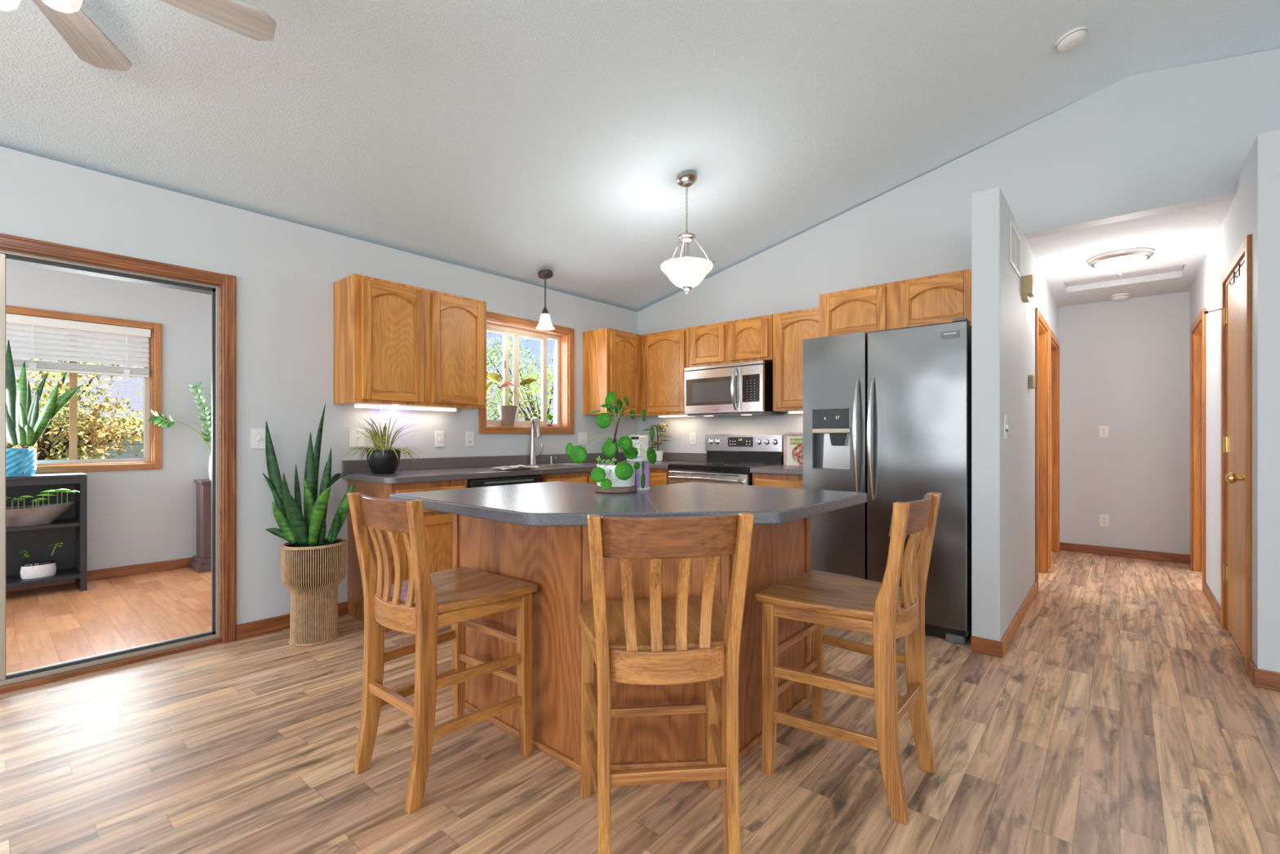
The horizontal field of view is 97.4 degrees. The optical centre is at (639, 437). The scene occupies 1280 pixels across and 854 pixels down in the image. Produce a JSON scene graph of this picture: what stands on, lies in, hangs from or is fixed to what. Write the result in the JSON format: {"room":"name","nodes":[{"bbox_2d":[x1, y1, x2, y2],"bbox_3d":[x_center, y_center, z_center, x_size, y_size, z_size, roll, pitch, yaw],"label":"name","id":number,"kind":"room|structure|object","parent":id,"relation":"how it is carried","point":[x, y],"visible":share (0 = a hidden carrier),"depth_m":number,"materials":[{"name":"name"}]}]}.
{"room":"kitchen","nodes":[
{"label":"kitchen","id":0,"kind":"room"},
{"bbox_2d":[5,262,211,570],"bbox_3d":[-5.034,-0.160,3.837,0.140,2.600,5.300,0,0,40],"label":"wall","id":1,"kind":"structure","parent":0,"point":[135,517],"depth_m":4.78,"materials":[{"name":"grey paint"}]},
{"bbox_2d":[5,305,162,473],"bbox_3d":[-4.731,-0.352,4.171,0.147,1.245,1.810,0,0,40],"label":"window","id":2,"kind":"structure","parent":1,"relation":"in","point":[153,385],"depth_m":4.63,"materials":[{"name":"brown wood"}]},
{"bbox_2d":[5,313,151,377],"bbox_3d":[-4.697,-0.710,4.142,0.063,0.410,1.660,0,0,40],"label":"window blind","id":3,"kind":"object","parent":2,"relation":"attached to","point":[13,322],"visible":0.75,"depth_m":4.43,"materials":[{"name":"white plastic"}]},
{"bbox_2d":[5,556,192,592],"bbox_3d":[-4.975,1.099,3.788,0.014,0.083,5.300,0,0,40],"label":"baseboard","id":4,"kind":"structure","parent":1,"relation":"attached to","point":[111,572],"depth_m":4.63,"materials":[{"name":"brown wood"}]},
{"bbox_2d":[0,146,637,625],"bbox_3d":[-2.763,-0.080,2.740,0.160,2.440,8.480,0,0,40],"label":"wall","id":5,"kind":"structure","parent":0,"point":[286,272],"depth_m":3.34,"materials":[{"name":"grey paint"}]},
{"bbox_2d":[0,248,218,686],"bbox_3d":[-3.000,0.129,2.463,0.101,1.978,1.890,0,0,40],"label":"door","id":6,"kind":"structure","parent":5,"relation":"in","point":[6,256],"depth_m":2.76,"materials":[{"name":"beige metal"}]},
{"bbox_2d":[0,247,222,693],"bbox_3d":[-2.998,0.140,2.461,0.164,2.000,1.890,0,0,40],"label":"trim","id":7,"kind":"structure","parent":5,"relation":"attached to","point":[27,683],"depth_m":2.99,"materials":[{"name":"brown wood"}]},
{"bbox_2d":[0,233,223,284],"bbox_3d":[-2.930,-0.878,2.403,0.023,0.061,1.890,0,0,40],"label":"trim","id":8,"kind":"structure","parent":5,"relation":"attached to","point":[6,241],"depth_m":2.75,"materials":[{"name":"brown wood"}]},
{"bbox_2d":[222,274,235,643],"bbox_3d":[-2.930,0.116,2.403,0.023,2.049,2.012,0,0,40],"label":"trim","id":9,"kind":"structure","parent":5,"relation":"attached to","point":[228,286],"depth_m":3.14,"materials":[{"name":"brown wood"}]},
{"bbox_2d":[251,428,265,448],"bbox_3d":[-2.207,0.006,3.255,0.016,0.116,0.072,0,0,40],"label":"light switch","id":10,"kind":"object","parent":5,"relation":"attached to","point":[258,435],"visible":0.83,"depth_m":3.25,"materials":[{"name":"white plastic"}]},
{"bbox_2d":[235,601,347,639],"bbox_3d":[-2.080,1.099,3.405,0.014,0.083,0.613,0,0,40],"label":"baseboard","id":11,"kind":"structure","parent":5,"relation":"attached to","point":[247,629],"depth_m":3.28,"materials":[{"name":"brown wood"}]},
{"bbox_2d":[349,429,364,447],"bbox_3d":[-1.848,0.003,3.678,0.012,0.118,0.095,0,0,40],"label":"wall plate","id":12,"kind":"object","parent":5,"relation":"attached to","point":[355,441],"visible":0.85,"depth_m":3.67,"materials":[{"name":"white plastic"}]},
{"bbox_2d":[333,273,486,411],"bbox_3d":[-1.522,-0.590,3.814,0.331,0.791,0.925,0,0,40],"label":"upper cabinet","id":13,"kind":"object","parent":5,"relation":"attached to","point":[396,345],"visible":1,"depth_m":3.61,"materials":[{"name":"brown wood"}]},
{"bbox_2d":[377,408,382,428],"bbox_3d":[-1.741,-0.136,3.767,0.016,0.153,0.026,0,0,40],"label":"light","id":14,"kind":"object","parent":13,"relation":"attached to","point":[380,411],"visible":0.7,"depth_m":3.76,"materials":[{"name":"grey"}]},
{"bbox_2d":[435,431,444,446],"bbox_3d":[-1.466,0.009,4.122,0.016,0.116,0.072,0,0,40],"label":"light switch","id":15,"kind":"object","parent":5,"relation":"attached to","point":[439,435],"visible":1,"depth_m":4.12,"materials":[{"name":"white plastic"}]},
{"bbox_2d":[465,431,474,446],"bbox_3d":[-1.306,0.009,4.316,0.008,0.116,0.072,0,0,40],"label":"outlet","id":16,"kind":"object","parent":5,"relation":"attached to","point":[469,435],"visible":1,"depth_m":4.31,"materials":[{"name":"white plastic"}]},
{"bbox_2d":[342,452,706,472],"bbox_3d":[-0.634,0.185,4.426,0.888,0.081,2.910,0,0,40],"label":"backsplash","id":17,"kind":"structure","parent":5,"relation":"attached to","point":[354,465],"depth_m":4.41,"materials":[{"name":"grey laminate"}]},
{"bbox_2d":[479,311,574,434],"bbox_3d":[-0.987,-0.513,4.806,0.177,0.962,0.996,0,0,40],"label":"window","id":18,"kind":"structure","parent":5,"relation":"in","point":[563,338],"depth_m":5.00,"materials":[{"name":"brown wood"}]},
{"bbox_2d":[486,372,536,426],"bbox_3d":[-1.070,-0.318,4.669,0.406,0.440,0.172,0,0,21],"label":"windowsill plant","id":19,"kind":"object","parent":18,"relation":"on","point":[508,413],"visible":0.97,"depth_m":4.66,"materials":[{"name":"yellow plant"}]},
{"bbox_2d":[546,413,554,426],"bbox_3d":[-0.800,-0.159,5.008,0.060,0.119,0.090,0,0,40],"label":"jar","id":20,"kind":"object","parent":18,"relation":"on","point":[549,416],"visible":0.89,"depth_m":4.99,"materials":[{"name":"clear glass"}]},
{"bbox_2d":[577,431,587,444],"bbox_3d":[-0.528,0.006,5.223,0.014,0.116,0.115,0,0,40],"label":"light switch","id":21,"kind":"object","parent":5,"relation":"attached to","point":[582,436],"visible":1,"depth_m":5.22,"materials":[{"name":"white plastic"}]},
{"bbox_2d":[582,327,652,417],"bbox_3d":[-0.155,-0.599,5.415,0.331,0.773,0.775,0,0,40],"label":"upper cabinet","id":22,"kind":"object","parent":5,"relation":"attached to","point":[611,357],"visible":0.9,"depth_m":5.16,"materials":[{"name":"brown wood"}]},
{"bbox_2d":[0,0,1279,311],"bbox_3d":[1.005,-1.780,1.147,7.960,0.960,11.150,0,0,40],"label":"ceiling","id":23,"kind":"structure","parent":0,"point":[514,140],"depth_m":2.93,"materials":[{"name":"white paint"}]},
{"bbox_2d":[0,0,275,71],"bbox_3d":[-1.744,-1.445,1.516,1.276,0.370,1.293,0,0,40],"label":"ceiling fan","id":24,"kind":"object","parent":23,"relation":"hanging from","point":[91,45],"visible":1,"depth_m":1.90,"materials":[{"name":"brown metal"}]},
{"bbox_2d":[535,269,554,329],"bbox_3d":[-0.775,-1.128,4.598,0.152,0.467,0.152,0,0,40],"label":"pendant lamp","id":25,"kind":"object","parent":23,"relation":"hanging from","point":[544,322],"visible":1,"depth_m":4.57,"materials":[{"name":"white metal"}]},
{"bbox_2d":[542,306,549,314],"bbox_3d":[-0.775,-1.038,4.598,0.064,0.065,0.064,0,0,40],"label":"socket","id":26,"kind":"object","parent":25,"relation":"attached to","point":[544,311],"depth_m":4.58,"materials":[{"name":"brown metal"}]},
{"bbox_2d":[660,172,715,293],"bbox_3d":[0.295,-1.303,3.611,0.340,0.755,0.356,0,0,40],"label":"pendant lamp","id":27,"kind":"object","parent":23,"relation":"hanging from","point":[686,273],"visible":1,"depth_m":3.55,"materials":[{"name":"white glass"}]},
{"bbox_2d":[684,241,688,257],"bbox_3d":[0.301,-1.210,3.617,0.031,0.100,0.032,0,0,40],"label":"socket","id":28,"kind":"object","parent":27,"relation":"attached to","point":[686,243],"depth_m":3.60,"materials":[{"name":"silver metal"}]},
{"bbox_2d":[1054,26,1088,52],"bbox_3d":[2.249,-2.069,2.932,0.136,0.065,0.135,0,0,-45],"label":"smoke detector","id":29,"kind":"object","parent":23,"relation":"attached to","point":[1073,38],"visible":1,"depth_m":2.90,"materials":[{"name":"white plastic"}]},
{"bbox_2d":[1110,293,1129,300],"bbox_3d":[4.454,-1.301,5.217,0.136,0.048,0.136,0,0,40],"label":"smoke detector","id":30,"kind":"object","parent":23,"relation":"attached to","point":[1121,296],"visible":1,"depth_m":5.18,"materials":[{"name":"white plastic"}]},
{"bbox_2d":[1087,247,1154,275],"bbox_3d":[3.506,-1.255,4.107,0.372,0.140,0.372,0,0,40],"label":"flush ceiling light","id":31,"kind":"object","parent":23,"relation":"attached to","point":[1119,261],"visible":1,"depth_m":4.02,"materials":[{"name":"white glass"}]},
{"bbox_2d":[1065,264,1183,286],"bbox_3d":[4.033,-1.390,4.709,0.752,0.030,0.432,0,0,40],"label":"attic hatch","id":32,"kind":"object","parent":23,"relation":"attached to","point":[1179,268],"visible":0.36,"depth_m":4.77,"materials":[{"name":"white"}]},
{"bbox_2d":[0,550,1279,853],"bbox_3d":[0.129,1.200,1.961,10.350,0.120,11.250,0,0,40],"label":"floor","id":33,"kind":"structure","parent":0,"point":[1120,714],"depth_m":2.02,"materials":[{"name":"laminate"}]},
{"bbox_2d":[5,471,87,591],"bbox_3d":[-4.546,0.706,3.988,0.366,0.868,0.862,0,0,40],"label":"bookshelf","id":34,"kind":"object","parent":33,"relation":"on","point":[70,528],"visible":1,"depth_m":4.20,"materials":[{"name":"grey wood"}]},
{"bbox_2d":[19,542,62,578],"bbox_3d":[-4.361,0.889,4.101,0.295,0.249,0.122,0,0,-17],"label":"planter","id":35,"kind":"object","parent":34,"relation":"on","point":[39,569],"visible":1,"depth_m":4.07,"materials":[{"name":"white ceramic"}]},
{"bbox_2d":[5,488,79,527],"bbox_3d":[-4.400,0.494,4.012,0.803,0.270,0.373,0,0,-20],"label":"planter","id":36,"kind":"object","parent":34,"relation":"on","point":[15,516],"visible":0.98,"depth_m":4.03,"materials":[{"name":"brown ceramic"}]},
{"bbox_2d":[5,339,81,476],"bbox_3d":[-4.310,-0.222,4.037,0.686,0.986,0.304,0,0,-11],"label":"snake plant","id":37,"kind":"object","parent":34,"relation":"on","point":[24,425],"visible":0.96,"depth_m":3.99,"materials":[{"name":"green plant"}]},
{"bbox_2d":[189,479,211,573],"bbox_3d":[-3.712,0.755,4.993,0.310,0.770,0.405,0,0,40],"label":"pedestal","id":38,"kind":"object","parent":33,"relation":"on","point":[202,562],"visible":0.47,"depth_m":4.83,"materials":[{"name":"brown paint"}]},
{"bbox_2d":[147,382,211,479],"bbox_3d":[-3.849,-0.056,4.812,0.545,0.850,0.131,0,0,-42],"label":"plant","id":39,"kind":"object","parent":38,"relation":"on","point":[162,420],"visible":0.41,"depth_m":4.85,"materials":[{"name":"green plant"}]},
{"bbox_2d":[262,404,354,645],"bbox_3d":[-1.870,0.469,3.191,0.455,1.342,0.358,0,0,40],"label":"snake plant","id":40,"kind":"object","parent":33,"relation":"on","point":[313,564],"visible":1,"depth_m":3.13,"materials":[{"name":"green plant"}]},
{"bbox_2d":[347,479,467,632],"bbox_3d":[-1.494,0.704,3.623,0.619,0.873,0.500,0,0,40],"label":"base cabinet","id":41,"kind":"object","parent":33,"relation":"on","point":[437,525],"visible":0.17,"depth_m":3.47,"materials":[{"name":"brown wood"}]},
{"bbox_2d":[342,452,706,484],"bbox_3d":[-0.636,0.205,4.428,0.894,0.121,2.910,0,0,40],"label":"countertop","id":42,"kind":"structure","parent":41,"relation":"on","point":[438,468],"depth_m":4.06,"materials":[{"name":"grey stone"}]},
{"bbox_2d":[338,415,426,473],"bbox_3d":[-1.621,0.033,3.554,0.496,0.383,0.514,0,0,40],"label":"houseplant","id":43,"kind":"object","parent":42,"relation":"on","point":[382,460],"visible":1,"depth_m":3.51,"materials":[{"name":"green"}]},
{"bbox_2d":[492,464,539,470],"bbox_3d":[-0.886,0.207,4.004,0.209,0.025,0.357,0,0,40],"label":"dish towel","id":44,"kind":"object","parent":42,"relation":"on","point":[503,468],"visible":1,"depth_m":3.94,"materials":[{"name":"beige fabric"}]},
{"bbox_2d":[528,416,543,464],"bbox_3d":[-0.850,0.025,4.714,0.135,0.402,0.127,0,0,40],"label":"kitchen faucet","id":45,"kind":"object","parent":42,"relation":"on","point":[535,421],"visible":0.96,"depth_m":4.69,"materials":[{"name":"silver metal"}]},
{"bbox_2d":[493,462,597,468],"bbox_3d":[-0.690,0.302,4.560,0.470,0.162,0.840,0,0,40],"label":"sink","id":46,"kind":"object","parent":42,"relation":"in","point":[557,464],"visible":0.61,"depth_m":4.61,"materials":[{"name":"silver metal"}]},
{"bbox_2d":[525,465,557,467],"bbox_3d":[-0.818,0.304,4.409,0.396,0.157,0.351,0,0,40],"label":"basin","id":47,"kind":"object","parent":46,"relation":"in","point":[540,466],"depth_m":4.59,"materials":[{"name":"white metal"}]},
{"bbox_2d":[553,463,591,466],"bbox_3d":[-0.561,0.304,4.710,0.396,0.157,0.351,0,0,40],"label":"basin","id":48,"kind":"object","parent":46,"relation":"in","point":[570,464],"depth_m":4.88,"materials":[{"name":"white metal"}]},
{"bbox_2d":[549,455,556,463],"bbox_3d":[-0.748,0.191,4.847,0.088,0.070,0.040,0,0,40],"label":"soap dispenser","id":49,"kind":"object","parent":42,"relation":"on","point":[551,456],"visible":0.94,"depth_m":4.85,"materials":[{"name":"silver metal"}]},
{"bbox_2d":[629,434,648,456],"bbox_3d":[-0.015,0.098,5.245,0.144,0.256,0.122,0,0,40],"label":"countertop appliance","id":50,"kind":"object","parent":42,"relation":"on","point":[643,438],"visible":0.45,"depth_m":5.19,"materials":[{"name":"white plastic"}]},
{"bbox_2d":[643,423,674,461],"bbox_3d":[0.192,0.043,5.401,0.302,0.364,0.284,0,0,40],"label":"plant","id":51,"kind":"object","parent":42,"relation":"on","point":[659,453],"visible":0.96,"depth_m":5.37,"materials":[{"name":"green plant"}]},
{"bbox_2d":[346,492,537,813],"bbox_3d":[-0.699,0.665,1.992,0.462,0.950,0.487,0,0,38],"label":"bar stool","id":52,"kind":"object","parent":33,"relation":"on","point":[424,602],"visible":1,"depth_m":1.91,"materials":[{"name":"brown wood"}]},
{"bbox_2d":[467,475,543,488],"bbox_3d":[-1.108,0.656,4.026,0.587,0.768,0.605,0,0,40],"label":"dishwasher","id":53,"kind":"object","parent":33,"relation":"on","point":[477,482],"visible":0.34,"depth_m":3.80,"materials":[{"name":"black plastic"}]},
{"bbox_2d":[540,471,596,484],"bbox_3d":[-0.640,0.704,4.623,0.619,0.873,0.900,0,0,40],"label":"base cabinet","id":54,"kind":"object","parent":33,"relation":"on","point":[580,477],"visible":0.09,"depth_m":4.30,"materials":[{"name":"brown wood"}]},
{"bbox_2d":[452,513,811,773],"bbox_3d":[-0.035,0.704,2.440,1.179,0.873,1.024,0,0,40],"label":"kitchen island","id":55,"kind":"object","parent":33,"relation":"on","point":[557,559],"visible":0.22,"depth_m":2.04,"materials":[{"name":"brown wood"}]},
{"bbox_2d":[390,480,866,526],"bbox_3d":[-0.035,0.246,2.291,1.448,0.041,1.310,0,0,40],"label":"island countertop","id":56,"kind":"structure","parent":55,"relation":"on","point":[557,503],"depth_m":2.01,"materials":[{"name":"grey laminate"}]},
{"bbox_2d":[595,485,636,493],"bbox_3d":[-0.102,0.215,2.368,0.176,0.022,0.176,0,0,40],"label":"saucer","id":57,"kind":"object","parent":56,"relation":"on","point":[598,489],"visible":0.75,"depth_m":2.29,"materials":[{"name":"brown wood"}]},
{"bbox_2d":[565,391,656,488],"bbox_3d":[-0.102,0.006,2.337,0.369,0.409,0.221,0,0,-22],"label":"plant","id":58,"kind":"object","parent":57,"relation":"on","point":[622,474],"visible":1,"depth_m":2.32,"materials":[{"name":"green plant"}]},
{"bbox_2d":[626,440,649,490],"bbox_3d":[-0.008,0.120,2.455,0.104,0.210,0.104,0,0,40],"label":"canister","id":59,"kind":"object","parent":56,"relation":"on","point":[639,459],"visible":0.56,"depth_m":2.42,"materials":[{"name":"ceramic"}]},
{"bbox_2d":[648,468,669,486],"bbox_3d":[0.355,0.704,5.086,0.235,0.873,0.619,0,0,40],"label":"base cabinet","id":60,"kind":"object","parent":33,"relation":"on","point":[658,477],"visible":0.03,"depth_m":4.85,"materials":[{"name":"brown wood"}]},
{"bbox_2d":[577,512,754,853],"bbox_3d":[0.054,0.665,1.611,0.462,0.950,0.487,0,0,-6],"label":"bar stool","id":61,"kind":"object","parent":33,"relation":"on","point":[682,639],"visible":1,"depth_m":1.42,"materials":[{"name":"brown wood"}]},
{"bbox_2d":[668,434,783,485],"bbox_3d":[0.709,0.546,4.716,0.765,1.148,0.702,0,0,40],"label":"electric range","id":62,"kind":"object","parent":33,"relation":"on","point":[730,457],"visible":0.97,"depth_m":4.73,"materials":[{"name":"silver metal"}]},
{"bbox_2d":[668,461,782,473],"bbox_3d":[0.716,0.246,4.724,0.765,0.056,0.585,0,0,40],"label":"cooktop","id":63,"kind":"object","parent":62,"relation":"in","point":[704,467],"depth_m":4.58,"materials":[{"name":"black glass"}]},
{"bbox_2d":[752,472,802,488],"bbox_3d":[1.243,0.704,4.328,0.530,0.873,0.619,0,0,40],"label":"base cabinet","id":64,"kind":"object","parent":33,"relation":"on","point":[789,481],"visible":0.05,"depth_m":4.13,"materials":[{"name":"brown wood"}]},
{"bbox_2d":[749,465,802,475],"bbox_3d":[1.237,0.205,4.322,0.532,0.121,0.640,0,0,40],"label":"countertop","id":65,"kind":"structure","parent":64,"relation":"on","point":[775,469],"depth_m":4.16,"materials":[{"name":"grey stone"}]},
{"bbox_2d":[783,431,802,465],"bbox_3d":[1.286,0.090,4.595,0.232,0.271,0.021,0,0,40],"label":"cookbook","id":66,"kind":"object","parent":65,"relation":"on","point":[790,433],"visible":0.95,"depth_m":4.65,"materials":[{"name":"grey paper"}]},
{"bbox_2d":[786,436,802,466],"bbox_3d":[1.288,0.109,4.538,0.216,0.234,0.021,0,0,40],"label":"cookbook","id":67,"kind":"object","parent":65,"relation":"on","point":[794,444],"visible":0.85,"depth_m":4.55,"materials":[{"name":"white paper"}]},
{"bbox_2d":[791,444,802,465],"bbox_3d":[1.299,0.134,4.516,0.170,0.170,0.001,0,0,40],"label":"photo","id":68,"kind":"object","parent":67,"relation":"attached to","point":[797,449],"depth_m":4.54},
{"bbox_2d":[755,492,941,824],"bbox_3d":[0.726,0.665,1.938,0.487,0.950,0.462,0,0,40],"label":"bar stool","id":69,"kind":"object","parent":33,"relation":"on","point":[887,611],"visible":1,"depth_m":1.84,"materials":[{"name":"brown wood"}]},
{"bbox_2d":[802,317,971,644],"bbox_3d":[1.689,0.240,3.685,0.949,1.800,0.961,0,0,40],"label":"refrigerator","id":70,"kind":"object","parent":33,"relation":"on","point":[886,414],"visible":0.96,"depth_m":3.33,"materials":[{"name":"grey metal"}]},
{"bbox_2d":[637,48,1279,465],"bbox_3d":[2.978,-0.500,3.335,7.800,3.280,0.120,0,0,40],"label":"wall","id":71,"kind":"structure","parent":0,"point":[1148,144],"depth_m":3.63,"materials":[{"name":"grey paint"}]},
{"bbox_2d":[640,327,688,417],"bbox_3d":[0.315,-0.592,5.311,0.558,0.787,0.329,0,0,40],"label":"upper cabinet","id":72,"kind":"object","parent":71,"relation":"attached to","point":[664,355],"visible":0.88,"depth_m":5.19,"materials":[{"name":"brown wood"}]},
{"bbox_2d":[689,431,696,444],"bbox_3d":[0.503,0.006,5.364,0.072,0.116,0.008,0,0,40],"label":"outlet","id":73,"kind":"object","parent":71,"relation":"attached to","point":[692,435],"visible":1,"depth_m":5.36,"materials":[{"name":"white plastic"}]},
{"bbox_2d":[688,314,773,367],"bbox_3d":[0.840,-0.805,4.863,0.814,0.360,0.329,0,0,40],"label":"upper cabinet","id":74,"kind":"object","parent":71,"relation":"attached to","point":[751,339],"visible":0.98,"depth_m":4.71,"materials":[{"name":"brown wood"}]},
{"bbox_2d":[684,360,786,417],"bbox_3d":[0.789,-0.399,4.810,0.763,0.426,0.473,0,0,40],"label":"microwave oven","id":75,"kind":"object","parent":74,"relation":"attached to","point":[745,388],"visible":1,"depth_m":4.63,"materials":[{"name":"silver metal"}]},
{"bbox_2d":[773,306,818,413],"bbox_3d":[1.344,-0.592,4.432,0.504,0.787,0.329,0,0,40],"label":"upper cabinet","id":76,"kind":"object","parent":71,"relation":"attached to","point":[789,328],"visible":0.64,"depth_m":4.38,"materials":[{"name":"brown wood"}]},
{"bbox_2d":[818,268,971,337],"bbox_3d":[1.817,-0.830,3.831,0.988,0.340,0.629,0,0,40],"label":"upper cabinet","id":77,"kind":"object","parent":71,"relation":"attached to","point":[942,298],"visible":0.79,"depth_m":3.59,"materials":[{"name":"brown wood"}]},
{"bbox_2d":[971,186,1058,640],"bbox_3d":[3.011,-0.092,4.359,0.130,2.465,3.660,0,0,40],"label":"wall","id":78,"kind":"structure","parent":0,"point":[997,301],"depth_m":3.00,"materials":[{"name":"grey paint"}]},
{"bbox_2d":[970,635,1002,657],"bbox_3d":[1.824,1.099,2.958,0.143,0.083,0.013,0,0,40],"label":"baseboard","id":79,"kind":"structure","parent":78,"relation":"attached to","point":[980,645],"depth_m":2.95,"materials":[{"name":"brown wood"}]},
{"bbox_2d":[1004,414,1008,438],"bbox_3d":[1.986,-0.060,3.045,0.016,0.130,0.086,0,0,40],"label":"light switch","id":80,"kind":"object","parent":78,"relation":"attached to","point":[1006,425],"visible":1,"depth_m":3.03,"materials":[{"name":"white plastic"}]},
{"bbox_2d":[1009,219,1020,277],"bbox_3d":[2.220,-1.110,3.325,0.008,0.240,0.400,0,0,40],"label":"air vent","id":81,"kind":"object","parent":78,"relation":"in","point":[1015,239],"visible":1,"depth_m":3.31,"materials":[{"name":"white plastic"}]},
{"bbox_2d":[1000,582,1036,657],"bbox_3d":[2.393,1.099,3.525,0.013,0.083,1.590,0,0,40],"label":"baseboard","id":82,"kind":"structure","parent":78,"relation":"attached to","point":[1013,627],"depth_m":3.36,"materials":[{"name":"brown wood"}]},
{"bbox_2d":[1022,274,1034,302],"bbox_3d":[2.491,-0.955,3.606,0.055,0.150,0.120,0,0,40],"label":"door chime","id":83,"kind":"object","parent":78,"relation":"attached to","point":[1028,281],"visible":1,"depth_m":3.57,"materials":[{"name":"beige plastic"}]},
{"bbox_2d":[1028,374,1035,388],"bbox_3d":[2.688,-0.385,3.857,0.030,0.090,0.123,0,0,40],"label":"thermostat","id":84,"kind":"object","parent":78,"relation":"attached to","point":[1031,377],"visible":1,"depth_m":3.81,"materials":[{"name":"beige plastic"}]},
{"bbox_2d":[1035,307,1048,592],"bbox_3d":[3.148,0.091,4.498,0.136,2.097,0.864,0,0,40],"label":"trim","id":85,"kind":"structure","parent":78,"relation":"attached to","point":[1042,335],"depth_m":4.75,"materials":[{"name":"brown wood"}]},
{"bbox_2d":[1048,328,1059,568],"bbox_3d":[3.842,0.091,5.312,0.136,2.097,1.004,0,0,40],"label":"trim","id":86,"kind":"structure","parent":78,"relation":"attached to","point":[1054,349],"depth_m":5.61,"materials":[{"name":"brown wood"}]},
{"bbox_2d":[1058,291,1189,554],"bbox_3d":[4.644,-0.092,5.436,1.195,2.465,0.100,0,0,40],"label":"wall","id":87,"kind":"structure","parent":0,"point":[1124,364],"depth_m":5.36,"materials":[{"name":"grey paint"}]},
{"bbox_2d":[1098,425,1108,437],"bbox_3d":[4.516,-0.060,5.474,0.072,0.116,0.008,0,0,40],"label":"outlet","id":88,"kind":"object","parent":87,"relation":"attached to","point":[1103,429],"visible":1,"depth_m":5.47,"materials":[{"name":"white plastic"}]},
{"bbox_2d":[1099,514,1109,526],"bbox_3d":[4.518,0.805,5.472,0.072,0.116,0.008,0,0,40],"label":"outlet","id":89,"kind":"object","parent":87,"relation":"attached to","point":[1104,518],"visible":1,"depth_m":5.47,"materials":[{"name":"white plastic"}]},
{"bbox_2d":[1059,542,1190,564],"bbox_3d":[4.608,1.099,5.393,0.955,0.083,0.013,0,0,40],"label":"baseboard","id":90,"kind":"structure","parent":87,"relation":"attached to","point":[1104,550],"depth_m":5.36,"materials":[{"name":"brown wood"}]},
{"bbox_2d":[1189,129,1279,672],"bbox_3d":[3.949,-0.125,3.794,0.120,2.530,3.300,0,0,40],"label":"wall","id":91,"kind":"structure","parent":0,"point":[1254,210],"depth_m":2.58,"materials":[{"name":"grey paint"}]},
{"bbox_2d":[1190,307,1205,591],"bbox_3d":[4.515,0.091,4.469,0.136,2.097,0.974,0,0,40],"label":"trim","id":92,"kind":"structure","parent":91,"relation":"attached to","point":[1197,338],"depth_m":4.79,"materials":[{"name":"brown wood"}]},
{"bbox_2d":[1203,581,1221,624],"bbox_3d":[3.837,1.099,3.765,0.013,0.083,0.970,0,0,40],"label":"baseboard","id":93,"kind":"structure","parent":91,"relation":"attached to","point":[1208,593],"depth_m":3.73,"materials":[{"name":"brown wood"}]},
{"bbox_2d":[1204,262,1244,657],"bbox_3d":[3.234,0.108,3.087,0.130,2.040,0.833,0,0,40],"label":"door","id":94,"kind":"structure","parent":91,"relation":"in","point":[1234,314],"depth_m":3.05,"materials":[{"name":"brown wood"}]},
{"bbox_2d":[1221,234,1251,674],"bbox_3d":[3.260,0.082,3.015,0.116,2.117,0.914,0,0,40],"label":"trim","id":95,"kind":"structure","parent":91,"relation":"attached to","point":[1245,249],"depth_m":2.72,"materials":[{"name":"brown wood"}]},
{"bbox_2d":[1248,657,1257,684],"bbox_3d":[2.876,1.099,2.640,0.013,0.083,0.150,0,0,40],"label":"baseboard","id":96,"kind":"structure","parent":91,"relation":"attached to","point":[1251,665],"depth_m":2.63,"materials":[{"name":"brown wood"}]},
{"bbox_3d":[4.377,-0.125,1.661,3.300,2.530,0.610,0,0,40],"label":"wall","id":97,"kind":"structure","parent":0,"visible":0},
{"bbox_2d":[1253,667,1279,691],"bbox_3d":[4.124,1.099,1.467,3.433,0.083,0.013,0,0,40],"label":"baseboard","id":98,"kind":"structure","parent":97,"relation":"attached to","point":[1263,678],"depth_m":2.55,"materials":[{"name":"brown wood"}]},
{"label":"outside","id":99,"kind":"structure","parent":0,"visible":0},
{"bbox_3d":[-11.408,2.690,9.740,90.000,0.100,120.000,0,0,40],"label":"lawn","id":100,"kind":"structure","parent":99,"visible":0},
{"bbox_2d":[5,342,143,460],"bbox_3d":[-7.489,0.671,6.921,2.604,3.947,2.657,0,0,13],"label":"tree","id":101,"kind":"object","parent":100,"relation":"on","point":[97,431],"visible":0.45,"depth_m":7.02,"materials":[{"name":"green plant"}]},
{"bbox_2d":[5,328,143,459],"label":"window","id":102,"kind":"structure","parent":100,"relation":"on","point":[126,388],"depth_m":11.36,"materials":[{"name":"white"}]},
{"bbox_2d":[486,368,551,423],"bbox_3d":[-8.851,-0.350,24.979,9.100,5.980,6.300,0,0,40],"label":"house","id":103,"kind":"structure","parent":100,"relation":"on","point":[491,370],"depth_m":24.70,"materials":[{"name":"white"}]},
{"bbox_2d":[486,332,553,423],"bbox_3d":[-2.284,0.043,12.571,4.639,5.203,4.282,0,0,9],"label":"tree","id":104,"kind":"object","parent":100,"relation":"on","point":[530,397],"visible":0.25,"depth_m":12.47,"materials":[{"name":"green plant"}]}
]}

